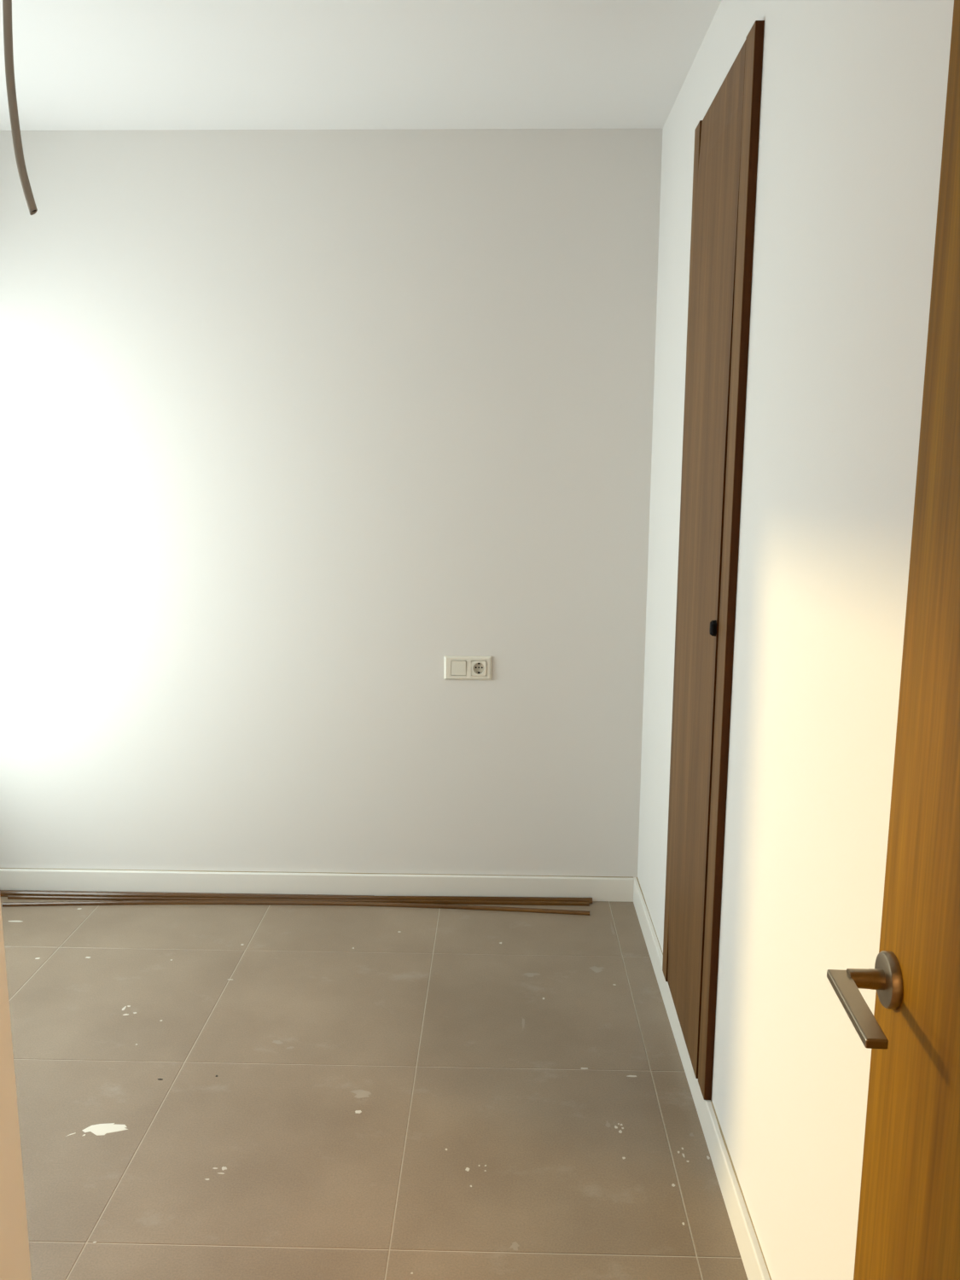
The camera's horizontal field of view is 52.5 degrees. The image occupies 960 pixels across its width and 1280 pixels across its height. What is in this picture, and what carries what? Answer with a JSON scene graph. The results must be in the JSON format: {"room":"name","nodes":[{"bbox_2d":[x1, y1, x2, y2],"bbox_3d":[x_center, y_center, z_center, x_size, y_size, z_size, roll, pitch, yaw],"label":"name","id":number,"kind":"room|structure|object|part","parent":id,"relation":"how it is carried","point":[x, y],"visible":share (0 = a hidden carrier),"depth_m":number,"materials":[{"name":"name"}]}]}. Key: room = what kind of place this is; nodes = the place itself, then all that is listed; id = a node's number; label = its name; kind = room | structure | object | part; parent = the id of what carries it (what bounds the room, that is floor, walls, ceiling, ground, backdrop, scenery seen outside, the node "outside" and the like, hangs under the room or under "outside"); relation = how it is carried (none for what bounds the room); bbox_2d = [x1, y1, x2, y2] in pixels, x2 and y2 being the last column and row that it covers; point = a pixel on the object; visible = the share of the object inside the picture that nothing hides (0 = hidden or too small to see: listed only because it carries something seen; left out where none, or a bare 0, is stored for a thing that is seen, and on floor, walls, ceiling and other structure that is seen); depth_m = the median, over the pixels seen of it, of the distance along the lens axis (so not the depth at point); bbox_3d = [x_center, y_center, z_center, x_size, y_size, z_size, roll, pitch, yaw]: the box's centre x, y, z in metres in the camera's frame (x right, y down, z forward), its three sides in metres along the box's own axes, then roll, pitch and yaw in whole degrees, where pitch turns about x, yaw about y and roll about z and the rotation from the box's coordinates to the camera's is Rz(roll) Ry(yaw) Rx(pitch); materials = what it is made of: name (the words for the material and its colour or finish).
{"room":"empty bedroom","nodes":[
{"label":"empty bedroom","id":0,"kind":"room"},
{"bbox_2d":[0,897,31,1279],"bbox_3d":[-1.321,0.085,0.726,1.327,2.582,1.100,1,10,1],"label":"door frame","id":1,"kind":"structure","parent":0,"point":[14,1253],"depth_m":1.34,"materials":[{"name":"beige paint"}]},
{"bbox_2d":[0,128,662,877],"bbox_3d":[-0.675,-0.359,3.367,2.732,2.582,0.120,1,10,1],"label":"wall","id":2,"kind":"structure","parent":0,"point":[294,425],"depth_m":3.28,"materials":[{"name":"white paint"}]},
{"bbox_2d":[0,867,633,901],"bbox_3d":[-0.691,0.881,3.509,2.477,0.088,0.014,1,10,1],"label":"baseboard","id":3,"kind":"structure","parent":2,"relation":"attached to","point":[600,888],"depth_m":3.50,"materials":[{"name":"white paint"}]},
{"bbox_2d":[444,655,491,680],"bbox_3d":[-0.042,0.097,3.362,0.164,0.084,0.012,1,10,1],"label":"light switch","id":4,"kind":"object","parent":2,"relation":"attached to","point":[463,667],"visible":1,"depth_m":3.36,"materials":[{"name":"beige plastic"}]},
{"bbox_2d":[0,0,721,130],"bbox_3d":[-0.371,-1.305,0.779,3.440,0.150,4.893,1,10,1],"label":"ceiling","id":5,"kind":"structure","parent":0,"point":[79,65],"depth_m":2.59,"materials":[{"name":"white paint"}]},
{"bbox_2d":[2,0,37,215],"bbox_3d":[-0.933,-1.150,1.958,0.045,0.557,0.017,1,10,1],"label":"cable","id":6,"kind":"object","parent":5,"relation":"hanging from","point":[7,4],"visible":1,"depth_m":1.97,"materials":[{"name":"brown plastic"}]},
{"bbox_2d":[0,896,748,1279],"bbox_3d":[-0.385,1.373,1.232,3.440,0.121,4.893,1,10,1],"label":"floor","id":7,"kind":"structure","parent":0,"point":[204,1091],"depth_m":2.39,"materials":[{"name":"beige tile"}]},
{"bbox_2d":[3,890,374,896],"bbox_3d":[-1.069,0.917,3.509,1.380,0.013,0.012,1,10,1],"label":"trim","id":8,"kind":"structure","parent":7,"relation":"on","point":[3,890],"depth_m":3.51,"materials":[{"name":"wood"}]},
{"bbox_2d":[2,900,589,915],"bbox_3d":[-0.647,0.934,3.423,2.060,0.012,0.065,1,10,1],"label":"trim","id":9,"kind":"structure","parent":7,"relation":"on","point":[128,902],"depth_m":3.43,"materials":[{"name":"wood"}]},
{"bbox_2d":[0,890,592,903],"bbox_3d":[-0.665,0.920,3.483,2.130,0.019,0.025,0,10,1],"label":"trim","id":10,"kind":"structure","parent":7,"relation":"on","point":[2,893],"depth_m":3.48,"materials":[{"name":"wood"}]},
{"bbox_2d":[7,895,589,906],"bbox_3d":[-0.650,0.927,3.463,2.075,0.012,0.015,0,10,1],"label":"trim","id":11,"kind":"structure","parent":7,"relation":"on","point":[9,897],"depth_m":3.46,"materials":[{"name":"wood"}]},
{"bbox_2d":[637,0,954,1279],"bbox_3d":[0.591,-0.072,1.710,0.120,2.582,3.183,1,10,1],"label":"wall","id":12,"kind":"structure","parent":0,"point":[853,99],"depth_m":1.56,"materials":[{"name":"white paint"}]},
{"bbox_2d":[633,877,771,1279],"bbox_3d":[0.528,1.087,2.329,0.014,0.088,2.353,1,10,1],"label":"baseboard","id":13,"kind":"structure","parent":12,"relation":"attached to","point":[751,1253],"depth_m":2.15,"materials":[{"name":"white paint"}]},
{"bbox_2d":[662,20,764,1099],"bbox_3d":[0.529,-0.112,2.343,0.033,2.275,0.595,1,10,1],"label":"wardrobe","id":14,"kind":"object","parent":12,"relation":"attached to","point":[725,152],"visible":1,"depth_m":2.23,"materials":[{"name":"brown wood"}]},
{"bbox_3d":[0.513,-0.026,2.142,0.012,0.035,0.020,1,10,1],"label":"pull knob","id":15,"kind":"part","parent":14,"relation":"part of","materials":[{"name":"black plastic"}]},
{"bbox_2d":[826,0,959,1279],"bbox_3d":[0.385,0.388,0.576,0.157,2.035,0.800,1,10,4],"label":"door","id":16,"kind":"structure","parent":12,"relation":"in","point":[909,1219],"depth_m":0.85,"materials":[{"name":"brown wood"}]},
{"bbox_3d":[0.340,0.332,0.880,0.019,0.009,0.120,1,10,4],"label":"lever","id":17,"kind":"part","parent":16,"relation":"part of","materials":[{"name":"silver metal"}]},
{"bbox_3d":[0.389,0.324,0.927,0.010,0.052,0.052,1,10,4],"label":"handle","id":18,"kind":"part","parent":16,"relation":"part of","materials":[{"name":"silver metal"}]}
]}

